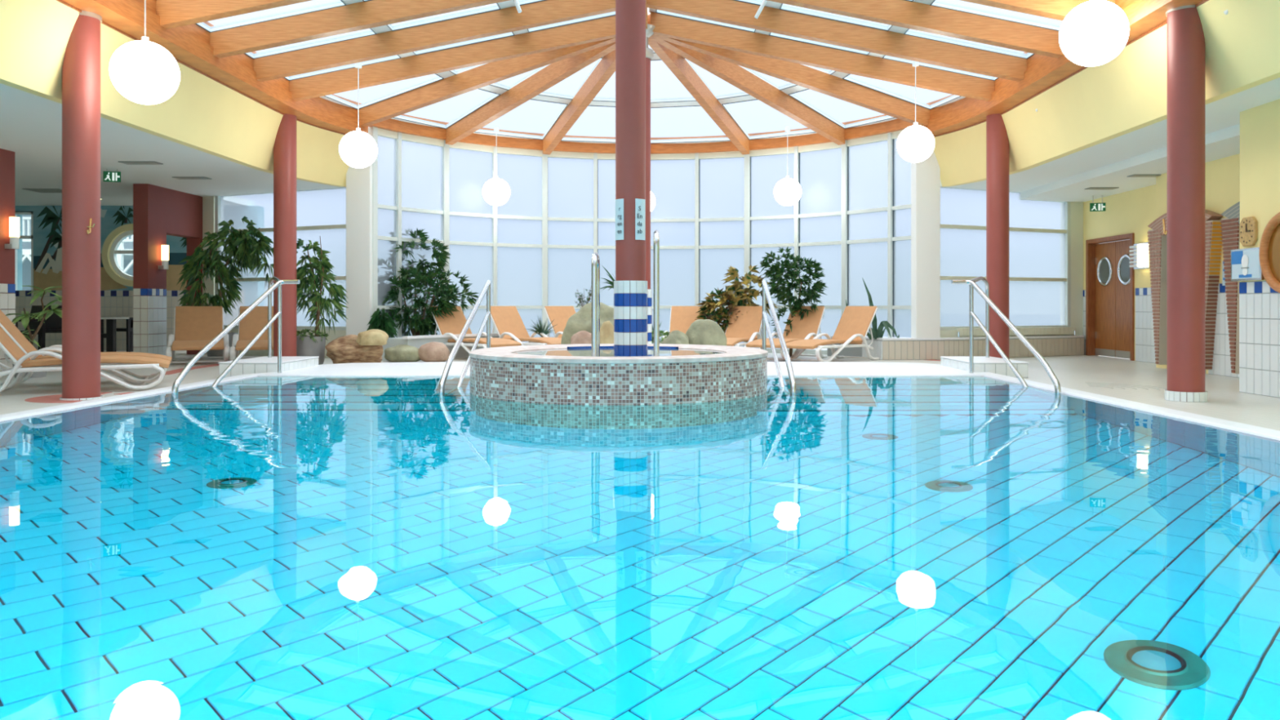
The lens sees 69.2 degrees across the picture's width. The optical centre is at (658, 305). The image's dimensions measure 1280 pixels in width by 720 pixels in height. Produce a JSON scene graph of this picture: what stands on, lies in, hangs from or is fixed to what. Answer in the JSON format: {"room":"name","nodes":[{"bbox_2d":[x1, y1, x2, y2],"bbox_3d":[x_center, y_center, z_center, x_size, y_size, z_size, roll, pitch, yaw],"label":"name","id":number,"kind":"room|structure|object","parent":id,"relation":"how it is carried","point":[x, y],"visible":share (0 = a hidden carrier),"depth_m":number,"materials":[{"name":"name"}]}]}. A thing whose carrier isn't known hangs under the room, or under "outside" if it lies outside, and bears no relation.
{"room":"indoor swimming pool","nodes":[
{"label":"indoor swimming pool","id":0,"kind":"room"},
{"bbox_2d":[0,148,15,372],"bbox_3d":[-8.396,-0.545,11.760,0.308,2.850,0.280,0,0,0],"label":"wall","id":1,"kind":"structure","parent":0,"point":[7,286],"depth_m":11.75,"materials":[{"name":"red paint"}]},
{"bbox_2d":[4,217,19,248],"bbox_3d":[-8.178,-0.920,11.760,0.145,0.400,0.110,0,0,0],"label":"wall lamp","id":2,"kind":"object","parent":1,"relation":"attached to","point":[14,222],"visible":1,"depth_m":11.72,"materials":[{"name":"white glass"}]},
{"bbox_2d":[14,205,264,350],"bbox_3d":[-10.950,-0.627,18.445,6.100,3.014,0.309,0,0,0],"label":"wall","id":3,"kind":"structure","parent":0,"point":[116,298],"depth_m":18.30,"materials":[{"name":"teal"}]},
{"bbox_2d":[14,211,33,290],"bbox_3d":[-12.540,-0.990,18.350,0.420,1.740,0.100,0,0,0],"label":"window","id":4,"kind":"structure","parent":3,"relation":"in","point":[31,237],"depth_m":18.30,"materials":[{"name":"white paint"}]},
{"bbox_2d":[101,223,133,286],"bbox_3d":[-10.333,-0.994,18.335,1.240,1.240,0.170,0,0,0],"label":"window","id":5,"kind":"structure","parent":3,"relation":"in","point":[111,244],"depth_m":18.26,"materials":[{"name":"beige"}]},
{"bbox_2d":[133,183,202,355],"bbox_3d":[-8.366,-0.545,16.146,0.248,2.850,2.308,0,0,0],"label":"wall","id":6,"kind":"structure","parent":0,"point":[158,212],"depth_m":15.20,"materials":[{"name":"red paint"}]},
{"bbox_2d":[202,195,214,354],"bbox_3d":[-8.130,-0.545,16.900,0.260,2.850,0.400,0,0,0],"label":"trim","id":7,"kind":"structure","parent":6,"relation":"attached to","point":[208,202],"depth_m":16.75,"materials":[{"name":"white paint"}]},
{"bbox_2d":[0,83,346,205],"bbox_3d":[-9.500,-2.030,8.300,9.000,0.120,20.600,0,0,0],"label":"ceiling","id":8,"kind":"structure","parent":0,"point":[31,124],"depth_m":12.73,"materials":[{"name":"white paint"}]},
{"bbox_2d":[102,168,120,182],"bbox_3d":[-7.879,-1.877,13.384,0.220,0.185,0.033,0,0,-17],"label":"exit sign","id":9,"kind":"object","parent":8,"relation":"hanging from","point":[108,176],"visible":1,"depth_m":13.37,"materials":[{"name":"green plastic"}]},
{"bbox_2d":[0,0,349,186],"bbox_3d":[-5.315,-2.345,6.617,0.910,0.790,17.233,0,0,0],"label":"wall","id":10,"kind":"structure","parent":0,"point":[204,114],"depth_m":10.62,"materials":[{"name":"yellow paint"}]},
{"bbox_2d":[296,224,346,358],"bbox_3d":[-5.713,-0.545,15.700,1.758,2.850,0.140,0,0,25],"label":"window","id":11,"kind":"structure","parent":10,"relation":"in","point":[340,331],"depth_m":15.55,"materials":[{"name":"silver metal"}]},
{"bbox_2d":[346,136,372,335],"bbox_3d":[-4.875,-0.940,15.200,0.420,3.640,0.200,0,0,8],"label":"pier","id":12,"kind":"object","parent":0,"point":[358,180],"visible":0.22,"depth_m":15.10,"materials":[{"name":"white paint"}]},
{"bbox_2d":[381,333,499,360],"bbox_3d":[-3.661,0.680,15.620,1.040,0.400,2.437,0,0,38],"label":"wall","id":13,"kind":"structure","parent":0,"point":[417,341],"depth_m":15.04,"materials":[{"name":"white"}]},
{"bbox_2d":[368,126,397,314],"bbox_3d":[-4.556,-1.025,15.432,0.120,3.810,0.597,0,0,31],"label":"window","id":14,"kind":"structure","parent":13,"relation":"in","point":[373,131],"depth_m":15.20,"materials":[{"name":"silver metal"}]},
{"bbox_2d":[366,307,399,337],"bbox_3d":[-4.481,0.431,14.997,0.527,0.801,0.505,0,0,23],"label":"plant","id":15,"kind":"object","parent":13,"relation":"in","point":[384,322],"visible":0.57,"depth_m":14.93,"materials":[{"name":"green plant"}]},
{"bbox_2d":[394,132,444,337],"bbox_3d":[-4.103,-1.025,16.056,0.120,3.810,1.019,0,0,39],"label":"window","id":16,"kind":"structure","parent":13,"relation":"in","point":[401,136],"depth_m":15.67,"materials":[{"name":"silver metal"}]},
{"bbox_2d":[377,227,478,336],"bbox_3d":[-4.010,-0.323,15.888,1.992,2.022,1.368,0,0,0],"label":"bush","id":17,"kind":"object","parent":13,"relation":"on","point":[422,323],"visible":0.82,"depth_m":15.66,"materials":[{"name":"green plant"}]},
{"bbox_2d":[440,140,493,308],"bbox_3d":[-3.419,-1.025,16.746,1.034,3.810,0.120,0,0,-39],"label":"window","id":18,"kind":"structure","parent":13,"relation":"in","point":[466,146],"depth_m":16.43,"materials":[{"name":"silver metal"}]},
{"bbox_2d":[56,0,1208,154],"bbox_3d":[-0.230,-3.402,7.970,11.160,1.465,19.940,0,0,0],"label":"ceiling","id":19,"kind":"structure","parent":0,"point":[728,39],"depth_m":12.79,"materials":[{"name":"brown wood"}]},
{"bbox_2d":[109,0,180,104],"bbox_3d":[-4.752,-2.527,8.593,0.578,1.320,0.578,0,0,0],"label":"globe lamp","id":20,"kind":"object","parent":19,"relation":"hanging from","point":[143,71],"visible":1,"depth_m":8.40,"materials":[{"name":"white glass"}]},
{"bbox_2d":[338,62,377,168],"bbox_3d":[-4.076,-2.596,12.609,0.500,1.453,0.500,0,0,0],"label":"globe lamp","id":21,"kind":"object","parent":19,"relation":"hanging from","point":[357,148],"visible":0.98,"depth_m":12.45,"materials":[{"name":"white glass"}]},
{"bbox_2d":[482,126,510,205],"bbox_3d":[-2.893,-2.483,16.571,0.493,1.402,0.493,0,0,0],"label":"globe lamp","id":22,"kind":"object","parent":19,"relation":"hanging from","point":[495,191],"visible":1,"depth_m":16.41,"materials":[{"name":"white glass"}]},
{"bbox_2d":[773,125,801,205],"bbox_3d":[2.307,-2.490,16.571,0.493,1.417,0.493,0,0,0],"label":"globe lamp","id":23,"kind":"object","parent":19,"relation":"hanging from","point":[787,192],"visible":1,"depth_m":16.41,"materials":[{"name":"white glass"}]},
{"bbox_2d":[896,60,934,162],"bbox_3d":[3.495,-2.646,12.609,0.500,1.401,0.500,0,0,0],"label":"globe lamp","id":24,"kind":"object","parent":19,"relation":"hanging from","point":[915,144],"visible":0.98,"depth_m":12.44,"materials":[{"name":"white glass"}]},
{"bbox_2d":[1058,0,1129,66],"bbox_3d":[4.250,-2.769,9.062,0.625,0.852,0.625,0,0,0],"label":"globe lamp","id":25,"kind":"object","parent":19,"relation":"hanging from","point":[1094,33],"visible":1,"depth_m":8.85,"materials":[{"name":"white glass"}]},
{"bbox_2d":[0,376,1279,719],"bbox_3d":[-0.445,0.830,4.460,8.530,0.001,12.920,0,0,0],"label":"pool water","id":26,"kind":"object","parent":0,"point":[256,548],"visible":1,"depth_m":3.06,"materials":[{"name":"blue liquid"}]},
{"bbox_2d":[0,348,1279,431],"bbox_3d":[-2.500,0.979,8.500,23.000,0.203,21.000,0,0,0],"label":"floor","id":27,"kind":"structure","parent":0,"point":[1225,401],"depth_m":10.40,"materials":[{"name":"tile"}]},
{"bbox_2d":[14,305,46,348],"bbox_3d":[-10.628,0.440,15.537,0.560,0.880,0.535,0,0,30],"label":"armchair","id":28,"kind":"object","parent":27,"relation":"on","point":[33,323],"visible":0.28,"depth_m":15.57,"materials":[{"name":"black"}]},
{"bbox_2d":[5,285,62,377],"bbox_3d":[-7.610,0.318,11.398,0.945,1.124,0.501,0,0,0],"label":"frangipani","id":29,"kind":"object","parent":27,"relation":"on","point":[44,314],"visible":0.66,"depth_m":11.38,"materials":[{"name":"green plant"}]},
{"bbox_2d":[38,305,62,350],"bbox_3d":[-10.704,0.440,16.537,0.560,0.880,0.535,0,0,-30],"label":"armchair","id":30,"kind":"object","parent":27,"relation":"on","point":[54,322],"visible":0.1,"depth_m":16.64,"materials":[{"name":"black"}]},
{"bbox_2d":[59,10,102,400],"bbox_3d":[-5.440,-1.020,8.750,0.346,3.800,0.346,0,0,0],"label":"column","id":31,"kind":"structure","parent":27,"relation":"on","point":[81,68],"depth_m":8.63,"materials":[{"name":"red paint"}]},
{"bbox_2d":[0,326,170,392],"bbox_3d":[-6.033,0.445,9.603,1.733,0.870,0.740,0,0,-27],"label":"sun lounger","id":32,"kind":"object","parent":27,"relation":"on","point":[24,362],"visible":0.86,"depth_m":9.49,"materials":[{"name":"white plastic"}]},
{"bbox_2d":[0,309,171,386],"bbox_3d":[-6.423,0.445,10.373,1.733,0.870,0.740,0,0,-27],"label":"sun lounger","id":33,"kind":"object","parent":27,"relation":"on","point":[6,323],"visible":0.32,"depth_m":10.27,"materials":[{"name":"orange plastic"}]},
{"bbox_2d":[100,316,128,351],"bbox_3d":[-9.946,0.545,16.600,0.840,0.670,0.840,0,0,0],"label":"cafe table","id":34,"kind":"object","parent":27,"relation":"on","point":[110,335],"visible":0.51,"depth_m":16.55,"materials":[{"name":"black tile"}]},
{"bbox_2d":[116,317,133,351],"bbox_3d":[-9.897,0.440,17.439,0.560,0.880,0.535,0,0,25],"label":"armchair","id":35,"kind":"object","parent":27,"relation":"on","point":[129,329],"visible":0.31,"depth_m":17.12,"materials":[{"name":"black"}]},
{"bbox_2d":[165,306,230,364],"bbox_3d":[-7.147,0.445,14.428,0.852,0.870,1.733,0,0,-26],"label":"sun lounger","id":36,"kind":"object","parent":27,"relation":"on","point":[194,326],"visible":0.9,"depth_m":14.90,"materials":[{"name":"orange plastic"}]},
{"bbox_2d":[176,216,273,356],"bbox_3d":[-7.168,-0.318,15.638,1.791,2.395,1.123,0,0,0],"label":"potted ficus","id":37,"kind":"object","parent":27,"relation":"on","point":[246,250],"visible":0.87,"depth_m":15.45,"materials":[{"name":"green plant"}]},
{"bbox_2d":[214,195,273,356],"bbox_3d":[-7.192,-0.545,16.379,1.657,2.850,0.140,0,0,25],"label":"window","id":38,"kind":"structure","parent":27,"relation":"on","point":[219,200],"depth_m":16.56,"materials":[{"name":"silver metal"}]},
{"bbox_2d":[229,306,273,360],"bbox_3d":[-6.194,0.445,14.507,0.852,0.870,1.732,0,0,-22],"label":"sun lounger","id":39,"kind":"object","parent":27,"relation":"on","point":[256,319],"visible":0.37,"depth_m":14.95,"materials":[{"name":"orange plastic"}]},
{"bbox_2d":[217,356,319,377],"bbox_3d":[-4.985,0.785,11.950,0.750,0.190,1.320,0,0,0],"label":"block","id":40,"kind":"object","parent":27,"relation":"on","point":[260,364],"visible":0.62,"depth_m":11.34,"materials":[{"name":"grey tile"}]},
{"bbox_2d":[273,113,296,356],"bbox_3d":[-5.390,-1.020,13.400,0.346,3.800,0.346,0,0,0],"label":"column","id":41,"kind":"structure","parent":27,"relation":"on","point":[285,144],"depth_m":13.27,"materials":[{"name":"red paint"}]},
{"bbox_2d":[296,237,348,364],"bbox_3d":[-5.144,-0.081,13.931,1.019,1.923,0.863,0,0,0],"label":"potted ficus","id":42,"kind":"object","parent":27,"relation":"on","point":[311,345],"visible":0.87,"depth_m":13.85,"materials":[{"name":"green plant"}]},
{"bbox_2d":[296,335,325,364],"bbox_3d":[-5.237,0.670,13.900,0.480,0.420,0.480,0,0,0],"label":"pot","id":43,"kind":"object","parent":42,"relation":"on","point":[306,345],"depth_m":13.71,"materials":[{"name":"grey ceramic"}]},
{"bbox_2d":[324,334,383,364],"bbox_3d":[-4.531,0.655,13.849,0.834,0.449,0.583,0,0,-14],"label":"rock","id":44,"kind":"object","parent":27,"relation":"on","point":[343,349],"visible":0.71,"depth_m":13.62,"materials":[{"name":"brown stone"}]},
{"bbox_2d":[355,328,388,345],"bbox_3d":[-4.194,0.462,13.601,0.470,0.236,0.375,0,0,0],"label":"rock","id":45,"kind":"object","parent":44,"relation":"on","point":[372,336],"visible":1,"depth_m":13.48,"materials":[{"name":"beige stone"}]},
{"bbox_2d":[384,344,420,362],"bbox_3d":[-3.993,0.746,14.536,0.596,0.268,0.439,0,0,0],"label":"rock","id":46,"kind":"object","parent":27,"relation":"on","point":[401,353],"visible":0.94,"depth_m":14.39,"materials":[{"name":"stone"}]},
{"bbox_2d":[417,342,449,361],"bbox_3d":[-3.518,0.723,14.547,0.470,0.313,0.425,0,0,0],"label":"rock","id":47,"kind":"object","parent":27,"relation":"on","point":[431,351],"visible":0.86,"depth_m":14.39,"materials":[{"name":"stone"}]},
{"bbox_2d":[431,306,521,353],"bbox_3d":[-3.029,0.445,15.309,1.733,0.870,0.740,0,0,44],"label":"sun lounger","id":48,"kind":"object","parent":27,"relation":"on","point":[451,326],"visible":0.44,"depth_m":15.54,"materials":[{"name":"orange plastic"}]},
{"bbox_2d":[491,146,542,333],"bbox_3d":[-2.600,-1.025,17.298,1.019,3.810,0.120,0,0,-28],"label":"window","id":49,"kind":"structure","parent":27,"relation":"on","point":[503,150],"depth_m":17.09,"materials":[{"name":"silver metal"}]},
{"bbox_2d":[490,306,561,345],"bbox_3d":[-2.119,0.445,15.609,1.733,0.870,0.740,0,0,44],"label":"sun lounger","id":50,"kind":"object","parent":27,"relation":"on","point":[508,324],"visible":0.52,"depth_m":15.95,"materials":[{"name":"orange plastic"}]},
{"bbox_2d":[544,306,575,337],"bbox_3d":[-1.247,0.445,15.929,0.740,0.870,1.733,0,0,-38],"label":"sun lounger","id":51,"kind":"object","parent":27,"relation":"on","point":[559,315],"visible":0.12,"depth_m":16.39,"materials":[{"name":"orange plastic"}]},
{"bbox_2d":[541,150,593,336],"bbox_3d":[-1.704,-1.025,17.674,1.034,3.810,0.120,0,0,-17],"label":"window","id":52,"kind":"structure","parent":27,"relation":"on","point":[554,153],"depth_m":17.49,"materials":[{"name":"silver metal"}]},
{"bbox_2d":[570,330,591,344],"bbox_3d":[-1.100,0.628,13.894,0.495,0.504,0.292,0,0,0],"label":"rock","id":53,"kind":"object","parent":27,"relation":"on","point":[582,336],"visible":0.27,"depth_m":13.80,"materials":[{"name":"pink stone"}]},
{"bbox_2d":[560,302,613,344],"bbox_3d":[-0.989,0.413,14.592,1.083,0.935,0.796,0,0,0],"label":"rock","id":54,"kind":"object","parent":27,"relation":"on","point":[581,320],"visible":0.3,"depth_m":14.40,"materials":[{"name":"stone"}]},
{"bbox_2d":[593,152,615,307],"bbox_3d":[-0.737,-1.025,17.870,1.019,3.810,0.120,0,0,-6],"label":"window","id":55,"kind":"structure","parent":27,"relation":"on","point":[597,157],"depth_m":17.77,"materials":[{"name":"silver metal"}]},
{"bbox_2d":[600,320,614,343],"bbox_3d":[-0.752,0.550,13.592,0.319,0.659,0.197,0,0,0],"label":"rock","id":56,"kind":"object","parent":27,"relation":"on","point":[606,330],"visible":0.34,"depth_m":13.52,"materials":[{"name":"beige stone"}]},
{"bbox_2d":[645,23,655,343],"bbox_3d":[-0.230,-1.445,12.900,0.400,4.830,0.400,0,0,0],"label":"column","id":57,"kind":"structure","parent":27,"relation":"on","point":[649,52],"depth_m":12.81,"materials":[{"name":"red paint"}]},
{"bbox_2d":[650,153,694,308],"bbox_3d":[0.235,-1.025,17.874,1.034,3.810,0.120,0,0,6],"label":"window","id":58,"kind":"structure","parent":27,"relation":"on","point":[659,156],"depth_m":17.83,"materials":[{"name":"silver metal"}]},
{"bbox_2d":[661,329,688,344],"bbox_3d":[0.255,0.620,13.589,0.429,0.521,0.292,0,0,0],"label":"rock","id":59,"kind":"object","parent":27,"relation":"on","point":[675,337],"visible":0.35,"depth_m":13.52,"materials":[{"name":"stone"}]},
{"bbox_2d":[659,306,700,343],"bbox_3d":[0.443,0.445,16.098,0.740,0.870,1.733,0,0,7],"label":"sun lounger","id":60,"kind":"object","parent":27,"relation":"on","point":[682,317],"visible":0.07,"depth_m":16.79,"materials":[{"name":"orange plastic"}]},
{"bbox_2d":[685,319,726,346],"bbox_3d":[0.697,0.542,14.014,0.686,0.676,0.506,0,0,0],"label":"rock","id":61,"kind":"object","parent":27,"relation":"on","point":[701,331],"visible":0.49,"depth_m":13.84,"materials":[{"name":"stone"}]},
{"bbox_2d":[694,151,744,308],"bbox_3d":[1.204,-1.025,17.686,1.019,3.810,0.120,0,0,17],"label":"window","id":62,"kind":"structure","parent":27,"relation":"on","point":[698,156],"depth_m":17.75,"materials":[{"name":"silver metal"}]},
{"bbox_2d":[694,265,778,345],"bbox_3d":[1.387,0.074,16.599,1.526,1.614,1.103,0,0,0],"label":"bush","id":63,"kind":"object","parent":27,"relation":"on","point":[740,297],"visible":0.66,"depth_m":16.41,"materials":[{"name":"green plant"}]},
{"bbox_2d":[724,306,762,346],"bbox_3d":[1.236,0.445,15.515,0.740,0.870,1.733,0,0,24],"label":"sun lounger","id":64,"kind":"object","parent":27,"relation":"on","point":[747,327],"visible":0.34,"depth_m":16.05,"materials":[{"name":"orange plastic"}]},
{"bbox_2d":[744,146,794,353],"bbox_3d":[2.103,-1.025,17.318,1.034,3.810,0.120,0,0,28],"label":"window","id":65,"kind":"structure","parent":27,"relation":"on","point":[748,246],"depth_m":17.47,"materials":[{"name":"silver metal"}]},
{"bbox_2d":[744,306,827,360],"bbox_3d":[2.099,0.445,15.184,0.740,0.870,1.732,0,0,33],"label":"sun lounger","id":66,"kind":"object","parent":27,"relation":"on","point":[808,327],"visible":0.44,"depth_m":15.61,"materials":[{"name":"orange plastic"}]},
{"bbox_2d":[759,245,826,356],"bbox_3d":[2.312,-0.072,15.886,1.209,1.910,0.975,0,0,0],"label":"potted plant","id":67,"kind":"object","parent":27,"relation":"on","point":[809,294],"visible":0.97,"depth_m":15.77,"materials":[{"name":"green plant"}]},
{"bbox_2d":[780,306,879,361],"bbox_3d":[2.732,0.445,14.706,1.733,0.870,0.740,0,0,-44],"label":"sun lounger","id":68,"kind":"object","parent":27,"relation":"on","point":[854,325],"visible":0.93,"depth_m":14.95,"materials":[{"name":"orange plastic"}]},
{"bbox_2d":[940,356,1028,377],"bbox_3d":[4.170,0.785,11.950,0.680,0.190,1.320,0,0,0],"label":"block","id":69,"kind":"object","parent":27,"relation":"on","point":[980,364],"visible":0.76,"depth_m":11.30,"materials":[{"name":"grey tile"}]},
{"bbox_2d":[986,113,1008,359],"bbox_3d":[4.900,-1.020,13.400,0.346,3.800,0.346,0,0,0],"label":"column","id":70,"kind":"structure","parent":27,"relation":"on","point":[997,138],"depth_m":13.26,"materials":[{"name":"red paint"}]},
{"bbox_2d":[1164,4,1207,402],"bbox_3d":[4.900,-1.020,8.620,0.346,3.800,0.346,0,0,0],"label":"column","id":71,"kind":"structure","parent":27,"relation":"on","point":[1185,40],"depth_m":8.49,"materials":[{"name":"red paint"}]},
{"bbox_2d":[911,150,940,337],"bbox_3d":[4.378,-0.940,15.200,0.420,3.640,0.200,0,0,-8],"label":"pier","id":72,"kind":"object","parent":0,"point":[926,174],"visible":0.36,"depth_m":15.11,"materials":[{"name":"white paint"}]},
{"bbox_2d":[827,335,1084,359],"bbox_3d":[5.343,0.705,15.845,4.682,0.350,1.320,0,0,-6],"label":"wall","id":73,"kind":"structure","parent":0,"point":[885,348],"depth_m":15.39,"materials":[{"name":"grey tile"}]},
{"bbox_2d":[794,142,841,354],"bbox_3d":[2.926,-1.025,16.773,1.019,3.810,0.120,0,0,39],"label":"window","id":74,"kind":"structure","parent":73,"relation":"in","point":[831,145],"depth_m":16.97,"materials":[{"name":"silver metal"}]},
{"bbox_2d":[841,133,887,315],"bbox_3d":[3.616,-1.025,16.089,0.120,3.810,1.034,0,0,-39],"label":"window","id":75,"kind":"structure","parent":73,"relation":"in","point":[846,212],"depth_m":16.39,"materials":[{"name":"silver metal"}]},
{"bbox_2d":[845,277,899,339],"bbox_3d":[3.497,0.047,15.395,0.931,1.030,0.481,0,0,28],"label":"agave","id":76,"kind":"object","parent":73,"relation":"on","point":[878,333],"visible":0.73,"depth_m":15.27,"materials":[{"name":"green plant"}]},
{"bbox_2d":[887,129,911,337],"bbox_3d":[4.074,-1.025,15.469,0.120,3.810,0.582,0,0,-31],"label":"window","id":77,"kind":"structure","parent":73,"relation":"in","point":[891,136],"depth_m":15.65,"materials":[{"name":"silver metal"}]},
{"bbox_2d":[940,224,986,337],"bbox_3d":[5.200,-0.545,15.662,1.613,2.850,0.140,0,0,-24],"label":"window","id":78,"kind":"structure","parent":73,"relation":"in","point":[945,331],"depth_m":15.49,"materials":[{"name":"silver metal"}]},
{"bbox_2d":[955,327,1075,337],"bbox_3d":[6.188,0.450,15.982,2.635,0.140,0.102,0,0,-22],"label":"radiator","id":79,"kind":"object","parent":73,"relation":"on","point":[1024,331],"visible":0.76,"depth_m":16.08,"materials":[{"name":"white"}]},
{"bbox_2d":[1008,201,1071,336],"bbox_3d":[6.600,-0.545,16.288,1.613,2.850,0.140,0,0,-24],"label":"window","id":80,"kind":"structure","parent":73,"relation":"in","point":[1065,231],"depth_m":16.54,"materials":[{"name":"silver metal"}]},
{"bbox_2d":[933,0,1279,186],"bbox_3d":[4.855,-2.345,6.617,0.910,0.790,17.233,0,0,0],"label":"wall","id":81,"kind":"structure","parent":0,"point":[1126,94],"depth_m":10.15,"materials":[{"name":"yellow paint"}]},
{"bbox_2d":[940,77,1279,193],"bbox_3d":[6.800,-2.030,7.475,4.400,0.120,18.950,0,0,0],"label":"ceiling","id":82,"kind":"structure","parent":0,"point":[1224,113],"depth_m":11.49,"materials":[{"name":"white paint"}]},
{"bbox_2d":[1083,184,1155,363],"bbox_3d":[7.696,-0.495,14.940,0.208,2.750,3.920,0,0,0],"label":"wall","id":83,"kind":"structure","parent":0,"point":[1131,211],"depth_m":14.76,"materials":[{"name":"yellow paint"}]},
{"bbox_2d":[1060,201,1083,335],"bbox_3d":[7.450,-0.495,16.725,0.340,2.750,0.350,0,0,0],"label":"trim","id":84,"kind":"structure","parent":83,"relation":"attached to","point":[1077,208],"depth_m":16.58,"materials":[{"name":"white"}]},
{"bbox_2d":[1085,232,1134,360],"bbox_3d":[7.665,-0.140,15.630,0.190,2.040,1.620,0,0,0],"label":"door","id":85,"kind":"structure","parent":83,"relation":"in","point":[1109,277],"depth_m":15.80,"materials":[{"name":"brown wood"}]},
{"bbox_2d":[1128,242,1150,269],"bbox_3d":[7.540,-0.780,14.570,0.120,0.400,0.460,0,0,0],"label":"wall lamp","id":86,"kind":"object","parent":83,"relation":"attached to","point":[1141,260],"visible":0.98,"depth_m":14.44,"materials":[{"name":"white glass"}]},
{"bbox_2d":[1018,124,1239,202],"bbox_3d":[7.250,-1.910,7.475,1.900,0.120,18.950,0,0,0],"label":"ceiling","id":87,"kind":"structure","parent":0,"point":[1224,143],"depth_m":13.46,"materials":[{"name":"white paint"}]},
{"bbox_2d":[1155,153,1239,377],"bbox_3d":[7.526,-0.495,11.300,0.908,2.750,3.800,0,0,0],"label":"wall","id":88,"kind":"structure","parent":0,"point":[1222,175],"depth_m":11.69,"materials":[{"name":"yellow paint"}]},
{"bbox_2d":[1147,208,1223,369],"bbox_3d":[7.003,-0.235,12.384,0.154,2.110,1.531,0,0,0],"label":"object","id":89,"kind":"object","parent":88,"relation":"attached to","point":[1157,239],"visible":0.59,"depth_m":12.75,"materials":[{"name":"beige"}]},
{"bbox_2d":[1220,201,1239,373],"bbox_3d":[7.003,-0.235,10.679,0.154,2.110,1.521,0,0,0],"label":"portal","id":90,"kind":"object","parent":88,"relation":"attached to","point":[1230,225],"visible":0.44,"depth_m":11.21,"materials":[{"name":"beige tile"}]},
{"bbox_2d":[1239,98,1279,398],"bbox_3d":[6.566,-0.570,3.725,1.308,2.900,11.450,0,0,0],"label":"wall","id":91,"kind":"structure","parent":0,"point":[1260,126],"depth_m":9.13,"materials":[{"name":"yellow paint"}]},
{"bbox_2d":[1231,247,1265,280],"bbox_3d":[5.885,-0.410,9.260,0.070,0.320,0.480,0,0,0],"label":"sign","id":92,"kind":"object","parent":91,"relation":"attached to","point":[1245,263],"visible":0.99,"depth_m":9.24,"materials":[{"name":"blue metal"}]},
{"bbox_2d":[1240,216,1257,246],"bbox_3d":[5.897,-0.740,9.280,0.045,0.290,0.240,0,0,0],"label":"wall clock","id":93,"kind":"object","parent":91,"relation":"attached to","point":[1248,225],"visible":1,"depth_m":9.25,"materials":[{"name":"wood"}]},
{"bbox_2d":[1258,212,1279,293],"bbox_3d":[5.890,-0.500,8.660,0.090,0.810,0.810,0,0,0],"label":"round mirror","id":94,"kind":"object","parent":91,"relation":"attached to","point":[1269,245],"visible":1,"depth_m":8.90,"materials":[{"name":"brown wood"}]},
{"bbox_3d":[-0.434,1.680,4.560,9.152,1.600,13.320,0,0,0],"label":"basin","id":95,"kind":"object","parent":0,"visible":0},
{"bbox_2d":[469,343,768,404],"bbox_3d":[-0.385,1.308,9.180,2.916,1.745,2.916,0,0,0],"label":"tub","id":96,"kind":"object","parent":95,"relation":"on","point":[545,374],"visible":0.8,"depth_m":7.94,"materials":[{"name":"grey tile"}]},
{"bbox_2d":[591,252,599,356],"bbox_3d":[-0.569,0.134,8.430,0.052,1.231,0.412,0,0,0],"label":"pole","id":97,"kind":"object","parent":96,"relation":"on","point":[595,256],"visible":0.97,"depth_m":8.23,"materials":[{"name":"silver metal"}]},
{"bbox_2d":[613,0,647,355],"bbox_3d":[-0.261,-1.758,8.720,0.312,4.725,0.312,0,0,-11],"label":"column","id":98,"kind":"structure","parent":96,"relation":"on","point":[630,284],"depth_m":8.59,"materials":[{"name":"red paint"}]},
{"bbox_2d":[653,230,659,355],"bbox_3d":[-0.018,0.035,8.430,0.052,1.430,0.412,0,0,0],"label":"pole","id":99,"kind":"object","parent":96,"relation":"on","point":[656,234],"visible":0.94,"depth_m":8.23,"materials":[{"name":"silver metal"}]},
{"bbox_2d":[0,361,1279,440],"bbox_3d":[-0.427,0.855,5.711,8.945,0.090,15.423,0,0,0],"label":"pool edge","id":100,"kind":"structure","parent":95,"relation":"on","point":[426,368],"depth_m":11.08,"materials":[{"name":"white tile"}]},
{"bbox_2d":[171,276,300,394],"bbox_3d":[-4.553,0.681,10.592,0.675,2.118,3.722,0,0,-10],"label":"handrail","id":101,"kind":"object","parent":100,"relation":"attached to","point":[279,282],"visible":0.68,"depth_m":10.53,"materials":[{"name":"silver metal"}]},
{"bbox_2d":[438,280,490,394],"bbox_3d":[-2.040,0.715,9.939,0.054,2.050,2.469,0,0,0],"label":"handrail","id":102,"kind":"object","parent":100,"relation":"attached to","point":[486,288],"visible":0.6,"depth_m":10.06,"materials":[{"name":"silver metal"}]},
{"bbox_2d":[761,280,795,394],"bbox_3d":[1.270,0.715,9.939,0.054,2.050,2.469,0,0,0],"label":"handrail","id":103,"kind":"object","parent":100,"relation":"attached to","point":[766,292],"visible":0.61,"depth_m":10.03,"materials":[{"name":"silver metal"}]},
{"bbox_2d":[951,276,1061,394],"bbox_3d":[3.763,0.681,10.592,0.675,2.118,3.722,0,0,10],"label":"handrail","id":104,"kind":"object","parent":100,"relation":"attached to","point":[985,296],"visible":0.7,"depth_m":10.60,"materials":[{"name":"silver metal"}]},
{"label":"outside","id":105,"kind":"structure","parent":0,"visible":0},
{"bbox_2d":[296,314,1060,348],"bbox_3d":[0.000,1.255,69.200,120.000,0.250,101.600,0,0,0],"label":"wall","id":106,"kind":"structure","parent":105,"point":[829,322],"depth_m":67.12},
{"bbox_2d":[22,214,133,290],"bbox_3d":[-18.250,-2.495,26.250,11.500,7.250,4.100,0,0,0],"label":"house","id":107,"kind":"structure","parent":106,"relation":"on","point":[125,261],"depth_m":28.00,"materials":[{"name":"white"}]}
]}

